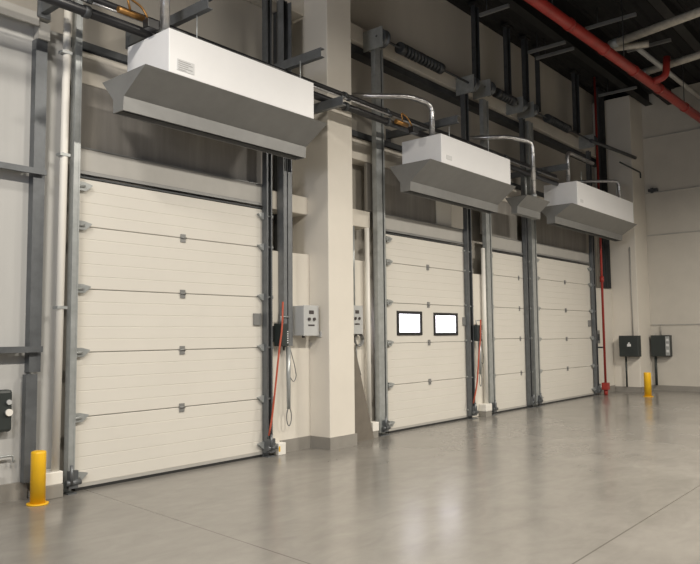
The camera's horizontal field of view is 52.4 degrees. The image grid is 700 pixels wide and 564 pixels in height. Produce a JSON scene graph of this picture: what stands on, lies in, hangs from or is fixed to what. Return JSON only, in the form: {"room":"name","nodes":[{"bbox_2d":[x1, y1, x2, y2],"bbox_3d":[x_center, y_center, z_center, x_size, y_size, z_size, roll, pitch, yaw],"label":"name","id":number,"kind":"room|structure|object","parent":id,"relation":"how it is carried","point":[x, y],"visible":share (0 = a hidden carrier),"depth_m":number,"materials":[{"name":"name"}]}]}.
{"room":"distribution center","nodes":[
{"label":"distribution center","id":0,"kind":"room"},
{"bbox_2d":[0,14,261,496],"bbox_3d":[-5.995,-0.472,4.271,0.160,4.900,14.720,-4,-6,40],"label":"wall","id":1,"kind":"structure","parent":0,"point":[16,36],"depth_m":7.42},
{"bbox_2d":[0,389,12,432],"bbox_3d":[-3.454,1.259,6.911,0.149,0.410,0.320,-4,-6,40],"label":"station","id":2,"kind":"object","parent":1,"relation":"attached to","point":[6,411],"visible":1,"depth_m":6.95,"materials":[{"name":"black plastic"}]},
{"bbox_2d":[0,482,26,502],"bbox_3d":[-6.955,1.800,2.795,0.040,0.170,11.460,-4,-6,40],"label":"baseboard","id":3,"kind":"structure","parent":1,"relation":"attached to","point":[15,491],"depth_m":7.04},
{"bbox_2d":[0,346,42,352],"bbox_3d":[-3.834,0.636,6.507,0.159,0.060,2.030,-4,-6,40],"label":"wall rail","id":4,"kind":"object","parent":1,"relation":"attached to","point":[21,349],"visible":1,"depth_m":7.07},
{"bbox_2d":[0,161,46,175],"bbox_3d":[-3.852,-1.179,6.642,0.159,0.060,2.030,-4,-6,40],"label":"wall rail","id":5,"kind":"object","parent":1,"relation":"attached to","point":[3,165],"visible":1,"depth_m":7.18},
{"bbox_2d":[0,0,51,25],"bbox_3d":[-3.866,-2.774,6.772,0.149,0.140,2.050,-4,-6,40],"label":"wall rail","id":6,"kind":"object","parent":1,"relation":"attached to","point":[9,9],"visible":0.9,"depth_m":7.26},
{"bbox_2d":[37,0,58,19],"bbox_3d":[-2.840,-2.878,7.137,0.940,0.198,0.140,-4,-6,40],"label":"support arm","id":7,"kind":"object","parent":6,"relation":"attached to","point":[44,10],"visible":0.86,"depth_m":7.38},
{"bbox_2d":[20,21,49,482],"bbox_3d":[-3.241,-0.358,7.320,0.129,4.729,0.165,-4,-6,40],"label":"steel post","id":8,"kind":"object","parent":1,"relation":"attached to","point":[34,279],"visible":0.96,"depth_m":7.30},
{"bbox_2d":[80,146,261,206],"bbox_3d":[-2.053,-1.254,8.777,0.070,0.300,2.800,-4,-6,40],"label":"door lintel","id":9,"kind":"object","parent":1,"relation":"attached to","point":[96,163],"depth_m":8.55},
{"bbox_2d":[4,0,598,483],"bbox_3d":[-1.727,-1.829,9.852,0.150,8.350,28.600,-4,-6,40],"label":"wall","id":10,"kind":"structure","parent":0,"point":[438,29],"depth_m":13.39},
{"bbox_2d":[70,47,126,89],"bbox_3d":[-1.992,-2.301,9.267,0.250,0.370,3.740,-4,-6,40],"label":"beam","id":11,"kind":"structure","parent":10,"relation":"attached to","point":[96,70],"depth_m":8.06,"materials":[{"name":"metal"}]},
{"bbox_2d":[71,37,127,64],"bbox_3d":[-2.018,-2.569,9.307,0.190,0.110,3.740,-4,-6,40],"label":"beam","id":12,"kind":"structure","parent":10,"relation":"attached to","point":[87,47],"depth_m":8.20,"materials":[{"name":"metal"}]},
{"bbox_2d":[125,0,212,48],"bbox_3d":[-2.097,-2.976,8.206,1.529,0.216,0.140,-4,-6,40],"label":"support arm","id":13,"kind":"object","parent":10,"relation":"attached to","point":[201,7],"visible":0.62,"depth_m":7.97},
{"bbox_2d":[273,12,276,250],"bbox_3d":[-1.020,-2.208,10.445,0.190,3.600,0.100,-4,-6,40],"label":"beam","id":14,"kind":"structure","parent":10,"relation":"attached to","point":[275,13],"depth_m":10.42,"materials":[{"name":"metal"}]},
{"bbox_2d":[247,0,303,20],"bbox_3d":[-2.005,-4.266,9.408,0.270,0.350,3.740,-4,-6,40],"label":"beam","id":15,"kind":"structure","parent":10,"relation":"attached to","point":[297,6],"depth_m":10.60,"materials":[{"name":"paint"}]},
{"bbox_2d":[252,191,306,216],"bbox_3d":[-1.008,-1.127,10.279,0.320,0.260,0.810,-4,-6,40],"label":"beam","id":16,"kind":"structure","parent":10,"relation":"attached to","point":[299,203],"depth_m":10.32,"materials":[{"name":"paint"}]},
{"bbox_2d":[273,47,323,69],"bbox_3d":[-0.935,-2.885,9.578,1.529,0.216,0.140,-4,-6,40],"label":"support arm","id":17,"kind":"object","parent":10,"relation":"attached to","point":[313,55],"visible":0.39,"depth_m":9.29},
{"bbox_2d":[314,96,345,113],"bbox_3d":[-0.612,-2.399,10.020,1.399,0.216,0.140,-4,-6,40],"label":"support arm","id":18,"kind":"object","parent":10,"relation":"attached to","point":[337,102],"visible":0.27,"depth_m":9.71},
{"bbox_2d":[40,0,558,185],"bbox_3d":[0.263,-2.487,10.584,0.128,0.128,13.220,-4,-6,40],"label":"pipe","id":19,"kind":"object","parent":18,"relation":"attached to","point":[85,11],"visible":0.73,"depth_m":7.59,"materials":[{"name":"metal"}]},
{"bbox_2d":[103,15,326,159],"bbox_3d":[-1.476,-2.306,8.437,0.808,1.195,2.720,-4,-6,40],"label":"heater","id":20,"kind":"object","parent":19,"relation":"hanging from","point":[173,79],"visible":1,"depth_m":8.00,"materials":[{"name":"metal"}]},
{"bbox_2d":[103,64,166,113],"bbox_3d":[-2.260,-1.963,7.478,0.805,0.384,0.280,-4,-6,40],"label":"hood","id":21,"kind":"object","parent":20,"relation":"attached to","point":[133,91],"depth_m":7.40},
{"bbox_2d":[158,0,169,32],"bbox_3d":[-1.996,-3.516,7.697,0.140,1.800,0.137,-4,-6,40],"label":"pipe","id":22,"kind":"object","parent":20,"relation":"on","point":[164,4],"visible":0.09,"depth_m":7.61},
{"bbox_2d":[178,60,192,71],"bbox_3d":[-1.732,-2.265,7.502,0.002,0.096,0.180,-4,-6,40],"label":"print","id":23,"kind":"object","parent":20,"relation":"attached to","point":[183,65],"depth_m":7.50},
{"bbox_2d":[122,110,298,156],"bbox_3d":[-1.528,-1.750,8.444,0.124,0.030,2.680,-4,-6,40],"label":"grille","id":24,"kind":"object","parent":20,"relation":"attached to","point":[158,117],"depth_m":8.31,"materials":[{"name":"metal"}]},
{"bbox_2d":[115,64,326,159],"bbox_3d":[-1.473,-1.901,8.407,0.805,0.384,2.696,-4,-6,40],"label":"hood","id":25,"kind":"object","parent":20,"relation":"attached to","point":[169,98],"depth_m":8.08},
{"bbox_2d":[296,120,326,159],"bbox_3d":[-0.675,-1.839,9.348,0.805,0.384,0.250,-4,-6,40],"label":"hood","id":26,"kind":"object","parent":20,"relation":"attached to","point":[312,129],"depth_m":9.24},
{"bbox_2d":[83,0,558,179],"bbox_3d":[0.304,-2.579,10.556,0.050,0.050,13.220,-4,-6,40],"label":"pipe","id":27,"kind":"object","parent":19,"relation":"attached to","point":[90,2],"visible":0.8,"depth_m":10.28,"materials":[{"name":"metal"}]},
{"bbox_2d":[116,0,158,32],"bbox_3d":[-2.214,-2.804,7.441,0.184,0.286,0.400,-4,-6,40],"label":"valve","id":28,"kind":"object","parent":27,"relation":"attached to","point":[149,24],"visible":1,"depth_m":7.45,"materials":[{"name":"gold metal"}]},
{"bbox_2d":[394,113,418,134],"bbox_3d":[0.879,-2.474,11.085,0.184,0.286,0.400,-4,-6,40],"label":"valve","id":29,"kind":"object","parent":19,"relation":"attached to","point":[413,130],"visible":1,"depth_m":11.09,"materials":[{"name":"gold metal"}]},
{"bbox_2d":[505,176,548,219],"bbox_3d":[3.648,-1.760,14.610,0.490,0.830,1.040,-4,-6,40],"label":"heater","id":30,"kind":"object","parent":19,"relation":"hanging from","point":[527,206],"visible":0.98,"depth_m":14.41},
{"bbox_2d":[469,135,536,196],"bbox_3d":[3.063,-2.326,14.245,1.438,1.227,0.201,0,-4,-10],"label":"pipe","id":31,"kind":"object","parent":30,"relation":"on","point":[478,137],"visible":0.93,"depth_m":14.33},
{"bbox_2d":[505,195,548,219],"bbox_3d":[3.651,-1.515,14.592,0.490,0.340,1.040,-4,-6,40],"label":"hood","id":32,"kind":"object","parent":30,"relation":"attached to","point":[527,206],"depth_m":14.38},
{"bbox_2d":[353,209,369,229],"bbox_3d":[-0.094,-1.022,11.354,0.320,0.270,0.920,-4,-6,40],"label":"beam","id":33,"kind":"structure","parent":10,"relation":"attached to","point":[361,219],"depth_m":11.45,"materials":[{"name":"paint"}]},
{"bbox_2d":[386,115,459,141],"bbox_3d":[1.231,-2.643,12.189,1.449,0.216,0.140,-4,-6,40],"label":"support arm","id":34,"kind":"object","parent":10,"relation":"attached to","point":[451,120],"visible":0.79,"depth_m":12.06},
{"bbox_2d":[389,127,515,213],"bbox_3d":[1.851,-2.089,12.369,0.805,1.430,2.830,-4,-6,40],"label":"heater","id":35,"kind":"object","parent":34,"relation":"hanging from","point":[440,167],"visible":1,"depth_m":11.82,"materials":[{"name":"metal"}]},
{"bbox_2d":[351,93,434,135],"bbox_3d":[0.661,-2.691,11.463,1.541,0.701,0.163,1,-4,-15],"label":"pipe","id":36,"kind":"object","parent":35,"relation":"on","point":[420,100],"visible":0.82,"depth_m":11.49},
{"bbox_2d":[389,159,429,191],"bbox_3d":[1.046,-1.658,11.376,0.805,0.439,0.320,-4,-6,40],"label":"end cap","id":37,"kind":"object","parent":35,"relation":"attached to","point":[412,177],"depth_m":11.30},
{"bbox_2d":[410,191,490,211],"bbox_3d":[1.801,-1.417,12.367,0.124,0.030,2.790,-4,-6,40],"label":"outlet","id":38,"kind":"object","parent":35,"relation":"attached to","point":[439,196],"depth_m":12.33,"materials":[{"name":"metal"}]},
{"bbox_2d":[403,159,515,213],"bbox_3d":[1.856,-1.595,12.332,0.805,0.439,2.806,-4,-6,40],"label":"hood","id":39,"kind":"object","parent":35,"relation":"attached to","point":[441,180],"depth_m":11.99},
{"bbox_2d":[352,136,543,202],"bbox_3d":[3.289,-1.905,15.502,0.250,0.360,11.520,-4,-6,40],"label":"beam","id":40,"kind":"structure","parent":10,"relation":"attached to","point":[361,149],"depth_m":11.83,"materials":[{"name":"paint"}]},
{"bbox_2d":[364,163,586,252],"bbox_3d":[3.220,-1.335,15.207,0.040,0.800,9.200,-4,-6,40],"label":"wall","id":41,"kind":"structure","parent":40,"relation":"attached to","point":[397,203],"depth_m":13.45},
{"bbox_2d":[385,214,463,244],"bbox_3d":[1.411,-0.927,12.861,0.070,0.295,2.630,-4,-6,40],"label":"door frame","id":42,"kind":"structure","parent":41,"relation":"attached to","point":[394,224],"depth_m":12.70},
{"bbox_2d":[492,235,522,254],"bbox_3d":[3.306,-0.779,15.098,0.070,0.295,1.400,-4,-6,40],"label":"door frame","id":43,"kind":"structure","parent":41,"relation":"attached to","point":[501,244],"depth_m":15.09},
{"bbox_2d":[537,243,589,263],"bbox_3d":[5.178,-0.679,17.311,0.070,0.265,3.200,-4,-6,40],"label":"door frame","id":44,"kind":"structure","parent":41,"relation":"attached to","point":[542,250],"depth_m":17.24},
{"bbox_2d":[352,129,543,197],"bbox_3d":[3.263,-2.167,15.541,0.190,0.110,11.520,-4,-6,40],"label":"beam","id":45,"kind":"structure","parent":10,"relation":"attached to","point":[357,134],"depth_m":12.33,"materials":[{"name":"metal"}]},
{"bbox_2d":[351,23,595,158],"bbox_3d":[3.277,-3.820,15.638,0.270,0.280,11.520,-4,-6,40],"label":"beam","id":46,"kind":"structure","parent":10,"relation":"attached to","point":[446,80],"depth_m":13.98,"materials":[{"name":"paint"}]},
{"bbox_2d":[363,26,479,95],"bbox_3d":[1.392,-3.913,12.864,0.429,0.350,3.130,-4,-6,40],"label":"shaft","id":47,"kind":"object","parent":46,"relation":"attached to","point":[378,37],"visible":1,"depth_m":12.37,"materials":[{"name":"metal"}]},
{"bbox_2d":[473,79,527,115],"bbox_3d":[3.202,-3.861,15.008,0.429,0.350,1.660,-4,-6,40],"label":"shaft","id":48,"kind":"object","parent":46,"relation":"attached to","point":[514,105],"visible":1,"depth_m":14.80,"materials":[{"name":"metal"}]},
{"bbox_2d":[517,101,597,149],"bbox_3d":[5.116,-3.732,17.269,0.429,0.350,3.690,-4,-6,40],"label":"shaft","id":49,"kind":"object","parent":46,"relation":"attached to","point":[532,110],"visible":0.94,"depth_m":16.80,"materials":[{"name":"metal"}]},
{"bbox_2d":[351,43,595,166],"bbox_3d":[3.256,-3.589,15.640,0.210,0.120,11.520,-4,-6,40],"label":"beam","id":50,"kind":"structure","parent":10,"relation":"attached to","point":[357,53],"depth_m":13.88,"materials":[{"name":"metal"}]},
{"bbox_2d":[510,163,568,178],"bbox_3d":[4.071,-2.412,15.541,1.449,0.216,0.140,-4,-6,40],"label":"support arm","id":51,"kind":"object","parent":10,"relation":"attached to","point":[560,167],"visible":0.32,"depth_m":15.29},
{"bbox_2d":[81,0,556,177],"bbox_3d":[0.246,-2.650,10.610,0.108,0.108,13.220,-4,-6,40],"label":"pipe","id":52,"kind":"object","parent":51,"relation":"attached to","point":[106,3],"visible":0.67,"depth_m":10.17,"materials":[{"name":"metal"}]},
{"bbox_2d":[541,172,636,240],"bbox_3d":[5.721,-1.835,16.941,0.805,1.335,4.080,-4,-6,40],"label":"heater","id":53,"kind":"object","parent":51,"relation":"hanging from","point":[577,206],"visible":0.98,"depth_m":16.14,"materials":[{"name":"metal"}]},
{"bbox_2d":[541,203,571,223],"bbox_3d":[4.508,-1.456,15.469,0.805,0.384,0.310,-4,-6,40],"label":"hood","id":54,"kind":"object","parent":53,"relation":"attached to","point":[554,214],"depth_m":15.38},
{"bbox_2d":[565,151,593,181],"bbox_3d":[5.353,-2.523,16.537,0.122,0.825,1.539,-4,-6,40],"label":"pipe","id":55,"kind":"object","parent":53,"relation":"on","point":[569,153],"visible":0.72,"depth_m":16.02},
{"bbox_2d":[553,223,616,239],"bbox_3d":[5.670,-1.210,16.942,0.124,0.030,4.040,-4,-6,40],"label":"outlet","id":56,"kind":"object","parent":53,"relation":"attached to","point":[576,227],"depth_m":16.85,"materials":[{"name":"metal"}]},
{"bbox_2d":[549,203,636,240],"bbox_3d":[5.726,-1.361,16.905,0.805,0.384,4.056,-4,-6,40],"label":"hood","id":57,"kind":"object","parent":53,"relation":"attached to","point":[578,217],"depth_m":16.44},
{"bbox_2d":[575,180,620,197],"bbox_3d":[6.351,-2.306,18.206,1.165,0.620,0.115,-1,-4,0],"label":"pipe","id":58,"kind":"object","parent":53,"relation":"on","point":[583,181],"visible":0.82,"depth_m":18.18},
{"bbox_2d":[269,251,371,454],"bbox_3d":[-0.504,1.012,10.668,0.350,2.780,2.190,-4,-6,40],"label":"wall","id":59,"kind":"structure","parent":0,"point":[300,388],"depth_m":10.12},
{"bbox_2d":[273,316,289,345],"bbox_3d":[-0.925,0.673,9.768,0.202,0.412,0.220,-4,-6,40],"label":"box","id":60,"kind":"object","parent":59,"relation":"attached to","point":[277,326],"visible":0.91,"depth_m":9.68,"materials":[{"name":"plastic"}]},
{"bbox_2d":[277,0,292,349],"bbox_3d":[-0.923,-1.546,10.051,0.130,5.000,0.170,-4,-6,40],"label":"strut","id":61,"kind":"object","parent":59,"relation":"attached to","point":[284,29],"visible":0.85,"depth_m":9.96,"materials":[{"name":"metal"}]},
{"bbox_2d":[286,346,296,425],"bbox_3d":[-0.810,1.427,9.842,0.070,1.108,0.199,-4,-6,40],"label":"cable","id":62,"kind":"object","parent":61,"relation":"hanging from","point":[288,349],"visible":1,"depth_m":9.79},
{"bbox_2d":[280,436,310,451],"bbox_3d":[-0.756,2.272,9.972,0.020,0.170,0.610,-4,-6,40],"label":"baseboard","id":63,"kind":"structure","parent":59,"relation":"attached to","point":[299,443],"depth_m":9.99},
{"bbox_2d":[293,305,318,337],"bbox_3d":[-0.627,0.562,10.087,0.259,0.454,0.308,-4,-6,40],"label":"control box","id":64,"kind":"object","parent":59,"relation":"attached to","point":[305,317],"visible":0.92,"depth_m":9.99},
{"bbox_2d":[354,305,362,333],"bbox_3d":[0.064,0.597,10.982,0.159,0.464,0.288,-4,-6,40],"label":"control box","id":65,"kind":"object","parent":59,"relation":"attached to","point":[358,310],"visible":0.59,"depth_m":10.96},
{"bbox_2d":[353,226,363,373],"bbox_3d":[0.121,0.290,11.123,0.060,2.324,0.245,-4,-6,40],"label":"cable coil","id":66,"kind":"object","parent":65,"relation":"hanging from","point":[361,343],"visible":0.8,"depth_m":11.07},
{"bbox_2d":[292,0,354,437],"bbox_3d":[-0.420,-1.778,10.715,0.730,8.350,0.550,-4,-6,40],"label":"pillar","id":67,"kind":"structure","parent":0,"point":[325,234],"depth_m":10.39,"materials":[{"name":"paint"}]},
{"bbox_2d":[311,433,356,449],"bbox_3d":[-0.236,2.290,10.292,0.400,0.170,0.590,-4,-6,40],"label":"baseboard","id":68,"kind":"structure","parent":67,"relation":"attached to","point":[317,442],"depth_m":10.10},
{"bbox_2d":[0,390,699,563],"bbox_3d":[7.672,1.764,1.848,24.600,0.200,28.900,-4,-6,40],"label":"floor","id":69,"kind":"structure","parent":0,"point":[614,477],"depth_m":6.81,"materials":[{"name":"concrete"}]},
{"bbox_2d":[26,450,48,506],"bbox_3d":[-3.025,1.896,6.907,0.203,0.510,0.203,-4,-6,40],"label":"bollard","id":70,"kind":"object","parent":69,"relation":"on","point":[38,457],"visible":1,"depth_m":6.85,"materials":[{"name":"metal"}]},
{"bbox_2d":[45,0,72,499],"bbox_3d":[-3.072,-1.018,7.431,0.220,6.400,0.255,-4,-6,40],"label":"pipe","id":71,"kind":"object","parent":69,"relation":"on","point":[54,476],"visible":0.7,"depth_m":7.35,"materials":[{"name":"plastic"}]},
{"bbox_2d":[63,0,82,494],"bbox_3d":[-2.906,-0.985,7.563,0.167,6.350,0.160,-4,-6,40],"label":"door track","id":72,"kind":"object","parent":69,"relation":"on","point":[70,479],"visible":0.97,"depth_m":7.50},
{"bbox_2d":[72,176,273,490],"bbox_3d":[-2.023,0.588,8.598,0.142,3.350,2.890,-4,-6,40],"label":"door","id":73,"kind":"structure","parent":72,"relation":"attached to","point":[170,347],"depth_m":8.43,"materials":[{"name":"white metal"}]},
{"bbox_2d":[262,0,277,457],"bbox_3d":[-1.099,-0.844,9.697,0.167,6.350,0.160,-4,-6,40],"label":"door track","id":74,"kind":"object","parent":69,"relation":"on","point":[267,284],"visible":0.84,"depth_m":9.65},
{"bbox_2d":[268,302,283,435],"bbox_3d":[-0.986,1.147,9.505,0.243,1.774,0.043,2,-5,-32],"label":"cord","id":75,"kind":"object","parent":74,"relation":"hanging from","point":[282,302],"visible":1,"depth_m":9.50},
{"bbox_2d":[354,347,373,441],"bbox_3d":[0.152,1.435,10.846,0.025,1.950,0.630,-4,-6,40],"label":"board","id":76,"kind":"object","parent":69,"relation":"on","point":[363,428],"visible":0.57,"depth_m":10.80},
{"bbox_2d":[364,228,378,437],"bbox_3d":[0.325,0.788,11.274,0.159,3.300,0.179,-4,-6,40],"label":"pipe","id":77,"kind":"object","parent":69,"relation":"on","point":[375,425],"visible":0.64,"depth_m":11.21,"materials":[{"name":"plastic"}]},
{"bbox_2d":[371,48,390,435],"bbox_3d":[0.510,-0.724,11.597,0.167,6.360,0.240,-4,-6,40],"label":"door track","id":78,"kind":"object","parent":69,"relation":"on","point":[377,86],"visible":0.97,"depth_m":11.55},
{"bbox_2d":[460,92,478,418],"bbox_3d":[2.305,-0.584,13.715,0.167,6.360,0.180,-4,-6,40],"label":"door track","id":79,"kind":"object","parent":69,"relation":"on","point":[464,101],"visible":0.77,"depth_m":13.66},
{"bbox_2d":[386,232,474,432],"bbox_3d":[1.451,0.883,12.695,0.142,3.300,2.750,-4,-6,40],"label":"door","id":80,"kind":"structure","parent":79,"relation":"attached to","point":[426,319],"depth_m":12.57,"materials":[{"name":"beige metal"}]},
{"bbox_2d":[479,248,491,416],"bbox_3d":[2.626,0.968,13.991,0.159,3.300,0.250,-4,-6,40],"label":"pipe","id":81,"kind":"object","parent":69,"relation":"on","point":[485,409],"visible":0.99,"depth_m":13.99,"materials":[{"name":"plastic"}]},
{"bbox_2d":[479,99,497,415],"bbox_3d":[2.796,-0.546,14.294,0.167,6.360,0.240,-4,-6,40],"label":"door track","id":82,"kind":"object","parent":69,"relation":"on","point":[483,104],"visible":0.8,"depth_m":14.23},
{"bbox_2d":[490,250,532,413],"bbox_3d":[3.365,1.032,14.955,0.142,3.300,1.760,-4,-6,40],"label":"door","id":83,"kind":"structure","parent":82,"relation":"attached to","point":[508,286],"depth_m":14.97,"materials":[{"name":"beige metal"}]},
{"bbox_2d":[519,118,536,407],"bbox_3d":[3.887,-0.461,15.582,0.167,6.360,0.160,-4,-6,40],"label":"door track","id":84,"kind":"object","parent":69,"relation":"on","point":[525,244],"visible":0.92,"depth_m":15.54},
{"bbox_2d":[525,121,542,406],"bbox_3d":[4.106,-0.444,15.841,0.167,6.360,0.260,-4,-6,40],"label":"door track","id":85,"kind":"object","parent":69,"relation":"on","point":[535,342],"visible":0.84,"depth_m":15.77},
{"bbox_2d":[537,256,597,404],"bbox_3d":[5.224,1.147,17.151,0.142,3.360,3.360,-4,-6,40],"label":"door","id":86,"kind":"structure","parent":85,"relation":"attached to","point":[565,335],"depth_m":17.10,"materials":[{"name":"beige metal"}]},
{"bbox_2d":[586,150,601,395],"bbox_3d":[6.331,-0.271,18.466,0.167,6.360,0.170,-4,-6,40],"label":"door track","id":87,"kind":"object","parent":69,"relation":"on","point":[588,154],"visible":0.8,"depth_m":18.40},
{"bbox_2d":[593,77,609,394],"bbox_3d":[6.407,-1.253,18.617,0.429,8.340,0.160,-4,-6,40],"label":"pipe","id":88,"kind":"object","parent":69,"relation":"on","point":[605,386],"visible":0.9,"depth_m":18.41,"materials":[{"name":"metal"}]},
{"bbox_2d":[643,372,653,396],"bbox_3d":[7.403,2.550,17.706,0.246,0.600,0.246,-4,-6,40],"label":"bollard","id":89,"kind":"object","parent":69,"relation":"on","point":[647,375],"visible":1,"depth_m":17.64,"materials":[{"name":"metal"}]},
{"bbox_2d":[472,274,483,416],"bbox_3d":[2.424,1.240,14.124,0.350,2.780,0.780,-4,-6,40],"label":"wall","id":90,"kind":"structure","parent":0,"point":[477,281],"depth_m":13.99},
{"bbox_2d":[446,0,699,100],"bbox_3d":[7.569,-6.761,2.498,24.640,0.200,28.900,-4,-6,40],"label":"ceiling","id":91,"kind":"structure","parent":0,"point":[647,15],"depth_m":16.21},
{"bbox_2d":[468,0,481,79],"bbox_3d":[2.573,-4.912,14.548,0.179,1.590,0.260,-4,-6,40],"label":"post","id":92,"kind":"object","parent":91,"relation":"attached to","point":[475,39],"visible":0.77,"depth_m":14.53,"materials":[{"name":"metal"}]},
{"bbox_2d":[479,0,509,16],"bbox_3d":[2.837,-5.532,14.037,0.650,0.435,0.060,-4,-6,40],"label":"strut","id":93,"kind":"object","parent":91,"relation":"hanging from","point":[487,12],"visible":1,"depth_m":14.01,"materials":[{"name":"metal"}]},
{"bbox_2d":[500,23,512,94],"bbox_3d":[3.451,-4.844,15.584,0.179,1.590,0.250,-4,-6,40],"label":"post","id":94,"kind":"object","parent":91,"relation":"attached to","point":[506,27],"visible":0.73,"depth_m":15.57,"materials":[{"name":"metal"}]},
{"bbox_2d":[519,35,530,101],"bbox_3d":[4.006,-4.801,16.239,0.179,1.590,0.250,-4,-6,40],"label":"post","id":95,"kind":"object","parent":91,"relation":"attached to","point":[524,39],"visible":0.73,"depth_m":16.23,"materials":[{"name":"metal"}]},
{"bbox_2d":[532,44,541,112],"bbox_3d":[4.420,-4.768,16.727,0.179,1.590,0.150,-4,-6,40],"label":"post","id":96,"kind":"object","parent":91,"relation":"attached to","point":[537,62],"visible":0.75,"depth_m":16.71,"materials":[{"name":"metal"}]},
{"bbox_2d":[528,33,565,53],"bbox_3d":[4.375,-5.411,15.876,0.880,0.435,0.060,-4,-6,40],"label":"strut","id":97,"kind":"object","parent":91,"relation":"hanging from","point":[537,49],"visible":1,"depth_m":15.84,"materials":[{"name":"metal"}]},
{"bbox_2d":[536,39,573,59],"bbox_3d":[4.658,-5.388,16.225,0.900,0.435,0.060,-4,-6,40],"label":"strut","id":98,"kind":"object","parent":91,"relation":"hanging from","point":[545,55],"visible":0.9,"depth_m":16.19,"materials":[{"name":"metal"}]},
{"bbox_2d":[569,69,580,132],"bbox_3d":[5.853,-4.657,18.419,0.179,1.590,0.340,-4,-6,40],"label":"post","id":99,"kind":"object","parent":91,"relation":"attached to","point":[575,73],"visible":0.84,"depth_m":18.39,"materials":[{"name":"metal"}]},
{"bbox_2d":[499,0,652,105],"bbox_3d":[1.823,-5.686,12.341,0.200,0.340,20.590,-4,-6,40],"label":"roof beam","id":100,"kind":"structure","parent":91,"relation":"attached to","point":[601,64],"depth_m":16.54,"materials":[{"name":"metal"}]},
{"bbox_2d":[547,0,674,104],"bbox_3d":[2.281,-5.670,11.951,0.200,0.440,20.590,-4,-6,40],"label":"roof beam","id":101,"kind":"structure","parent":91,"relation":"attached to","point":[570,8],"depth_m":15.68,"materials":[{"name":"metal"}]},
{"bbox_2d":[585,9,636,29],"bbox_3d":[5.370,-5.533,14.712,1.050,0.385,0.060,-4,-6,40],"label":"strut","id":102,"kind":"object","parent":91,"relation":"hanging from","point":[634,14],"visible":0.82,"depth_m":14.68,"materials":[{"name":"metal"}]},
{"bbox_2d":[524,0,699,122],"bbox_3d":[5.637,-5.026,14.309,0.523,1.462,12.596,-4,-6,42],"label":"pipe","id":103,"kind":"object","parent":91,"relation":"hanging from","point":[567,23],"visible":1,"depth_m":14.03,"materials":[{"name":"metal"}]},
{"bbox_2d":[635,48,699,99],"bbox_3d":[7.883,-4.841,17.098,0.110,0.105,5.352,-4,-6,42],"label":"pipe","id":104,"kind":"object","parent":103,"relation":"attached to","point":[641,51],"visible":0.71,"depth_m":16.63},
{"bbox_2d":[614,22,648,50],"bbox_3d":[5.807,-5.294,15.146,0.990,0.806,0.321,-2,-4,16],"label":"pipe","id":105,"kind":"object","parent":91,"relation":"hanging from","point":[641,44],"visible":0.6,"depth_m":14.96,"materials":[{"name":"metal"}]},
{"bbox_2d":[608,7,699,48],"bbox_3d":[6.601,-5.418,13.350,0.228,0.843,3.918,3,-5,-37],"label":"pipe","id":106,"kind":"object","parent":91,"relation":"hanging from","point":[616,42],"visible":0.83,"depth_m":14.03,"materials":[{"name":"metal"}]},
{"bbox_2d":[642,51,699,74],"bbox_3d":[7.504,-5.266,15.676,0.220,0.817,2.306,3,-5,-37],"label":"pipe","id":107,"kind":"object","parent":91,"relation":"hanging from","point":[694,56],"visible":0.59,"depth_m":15.87,"materials":[{"name":"metal"}]},
{"bbox_2d":[648,0,699,51],"bbox_3d":[3.503,-5.784,10.924,0.200,0.390,20.590,-4,-6,40],"label":"roof beam","id":108,"kind":"structure","parent":91,"relation":"attached to","point":[689,31],"depth_m":14.95,"materials":[{"name":"metal"}]},
{"bbox_2d":[590,288,614,386],"bbox_3d":[6.627,1.567,19.085,0.350,2.780,1.400,-4,-6,40],"label":"wall","id":109,"kind":"structure","parent":0,"point":[607,292],"depth_m":19.14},
{"bbox_2d":[592,85,607,287],"bbox_3d":[6.855,-2.606,19.430,0.179,5.550,0.270,-4,-6,40],"label":"post","id":110,"kind":"object","parent":109,"relation":"on","point":[598,88],"visible":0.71,"depth_m":19.46,"materials":[{"name":"metal"}]},
{"bbox_2d":[600,89,610,288],"bbox_3d":[7.061,-2.590,19.673,0.179,5.550,0.190,-4,-6,40],"label":"post","id":111,"kind":"object","parent":109,"relation":"on","point":[602,90],"visible":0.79,"depth_m":19.69,"materials":[{"name":"metal"}]},
{"bbox_2d":[598,385,653,394],"bbox_3d":[7.410,2.867,19.070,0.720,0.170,2.220,-4,-6,40],"label":"baseboard","id":112,"kind":"structure","parent":109,"relation":"attached to","point":[617,388],"depth_m":19.15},
{"bbox_2d":[592,95,652,390],"bbox_3d":[7.638,-1.044,19.975,1.040,8.100,1.000,-4,-6,40],"label":"pillar","id":113,"kind":"structure","parent":0,"point":[623,115],"depth_m":19.53,"materials":[{"name":"paint"}]},
{"bbox_2d":[589,139,636,158],"bbox_3d":[6.805,-3.401,18.310,0.090,0.256,3.155,-4,-6,40],"label":"pipe","id":114,"kind":"object","parent":113,"relation":"attached to","point":[590,140],"visible":1,"depth_m":18.09,"materials":[{"name":"metal"}]},
{"bbox_2d":[619,247,640,386],"bbox_3d":[7.492,0.929,19.134,0.500,3.758,0.268,-4,-6,40],"label":"electrical box","id":115,"kind":"object","parent":113,"relation":"attached to","point":[629,346],"visible":1,"depth_m":19.01,"materials":[{"name":"metal"}]},
{"bbox_2d":[632,82,699,386],"bbox_3d":[16.866,-1.786,12.993,24.500,8.350,0.200,-4,-6,40],"label":"wall","id":116,"kind":"structure","parent":0,"point":[672,161],"depth_m":19.57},
{"bbox_2d":[651,325,672,384],"bbox_3d":[8.541,2.008,19.507,0.500,1.635,0.239,-4,-6,40],"label":"electrical box","id":117,"kind":"object","parent":116,"relation":"attached to","point":[661,345],"visible":1,"depth_m":19.46,"materials":[{"name":"metal"}]},
{"bbox_2d":[654,385,699,391],"bbox_3d":[17.292,2.268,12.214,23.300,0.140,0.030,-4,-6,40],"label":"baseboard","id":118,"kind":"structure","parent":116,"relation":"attached to","point":[656,387],"depth_m":19.29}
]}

